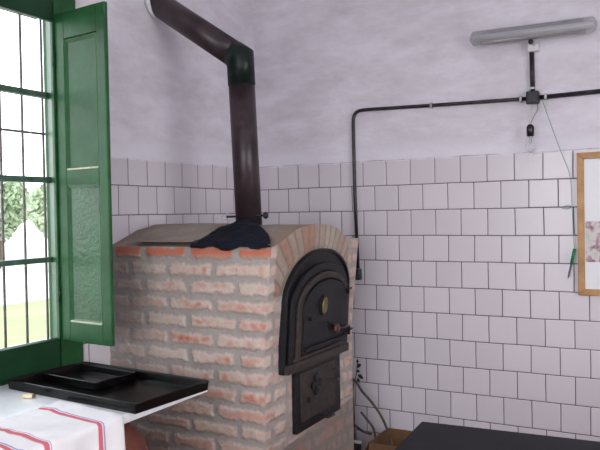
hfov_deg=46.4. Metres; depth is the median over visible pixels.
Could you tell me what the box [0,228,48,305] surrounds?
gravel ground
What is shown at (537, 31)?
lamp
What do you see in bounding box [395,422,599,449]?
table
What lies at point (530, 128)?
socket
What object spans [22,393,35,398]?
soap piece
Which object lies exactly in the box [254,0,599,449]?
wall
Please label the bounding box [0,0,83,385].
window
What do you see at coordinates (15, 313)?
lawn
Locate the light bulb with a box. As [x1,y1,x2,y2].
[525,103,537,155]
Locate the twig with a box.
[353,359,362,390]
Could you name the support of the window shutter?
attached to the window
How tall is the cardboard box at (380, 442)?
0.200 m
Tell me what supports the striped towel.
on the countertop
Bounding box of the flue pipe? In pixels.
[145,0,268,224]
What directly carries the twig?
in the cardboard box at (380, 442)
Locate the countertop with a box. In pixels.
[0,384,206,423]
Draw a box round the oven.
[110,224,357,449]
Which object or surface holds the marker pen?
hanging from the string
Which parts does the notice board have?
frame, frame rail, frame rail, panel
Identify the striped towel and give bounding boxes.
[0,400,125,449]
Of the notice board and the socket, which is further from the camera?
the socket
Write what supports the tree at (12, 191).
on the gravel ground at (14, 248)
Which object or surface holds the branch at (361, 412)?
on the floor
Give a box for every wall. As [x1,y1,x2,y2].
[75,0,255,364]
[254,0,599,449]
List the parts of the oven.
moulding, ash door, moulding, firing door, door rail, latch knob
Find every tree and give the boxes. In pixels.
[0,174,30,268]
[26,184,47,237]
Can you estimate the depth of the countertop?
2.58 m
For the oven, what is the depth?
3.20 m
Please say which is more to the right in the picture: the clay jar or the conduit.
the conduit
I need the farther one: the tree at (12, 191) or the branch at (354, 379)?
the tree at (12, 191)
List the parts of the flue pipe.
damper rod, damper knob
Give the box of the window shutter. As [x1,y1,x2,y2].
[52,1,114,346]
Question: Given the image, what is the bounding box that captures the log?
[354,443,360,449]
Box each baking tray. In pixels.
[7,361,208,413]
[40,363,135,389]
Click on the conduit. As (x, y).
(532, 97)
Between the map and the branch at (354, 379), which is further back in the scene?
the branch at (354, 379)
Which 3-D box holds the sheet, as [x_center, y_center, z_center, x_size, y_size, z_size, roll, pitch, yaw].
[-0.627,0.035,3.430,0.490,0.080,0.340,0,1,29]
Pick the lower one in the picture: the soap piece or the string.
the soap piece
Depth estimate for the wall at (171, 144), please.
3.81 m
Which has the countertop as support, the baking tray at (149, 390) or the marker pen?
the baking tray at (149, 390)
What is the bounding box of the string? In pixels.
[542,100,574,247]
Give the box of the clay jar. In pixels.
[124,422,148,449]
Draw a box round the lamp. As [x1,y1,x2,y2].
[469,16,596,52]
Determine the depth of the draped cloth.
3.14 m
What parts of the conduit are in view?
box lid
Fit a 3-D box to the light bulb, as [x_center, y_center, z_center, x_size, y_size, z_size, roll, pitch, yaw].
[1.230,-0.493,3.719,0.064,0.313,0.060,0,1,29]
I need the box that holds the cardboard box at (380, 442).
[365,428,411,449]
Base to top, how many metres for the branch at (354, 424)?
0.080 m
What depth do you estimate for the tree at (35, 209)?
22.48 m
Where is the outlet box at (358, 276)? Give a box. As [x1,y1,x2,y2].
[355,268,361,279]
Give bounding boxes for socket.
[526,124,533,136]
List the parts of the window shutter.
rail, panel, rail, panel, rail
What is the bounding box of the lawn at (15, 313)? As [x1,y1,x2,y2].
[0,299,49,347]
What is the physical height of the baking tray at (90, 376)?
0.034 m
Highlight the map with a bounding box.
[585,221,599,261]
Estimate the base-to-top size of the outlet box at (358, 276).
0.068 m
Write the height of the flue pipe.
1.308 m
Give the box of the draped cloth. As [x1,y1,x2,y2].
[190,219,270,250]
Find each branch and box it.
[353,378,392,445]
[353,423,371,434]
[360,411,375,437]
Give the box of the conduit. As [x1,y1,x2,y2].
[351,52,599,267]
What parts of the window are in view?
frame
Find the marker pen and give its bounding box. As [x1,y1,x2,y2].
[568,248,575,277]
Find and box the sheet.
[135,223,228,241]
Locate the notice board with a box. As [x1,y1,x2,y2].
[577,152,599,295]

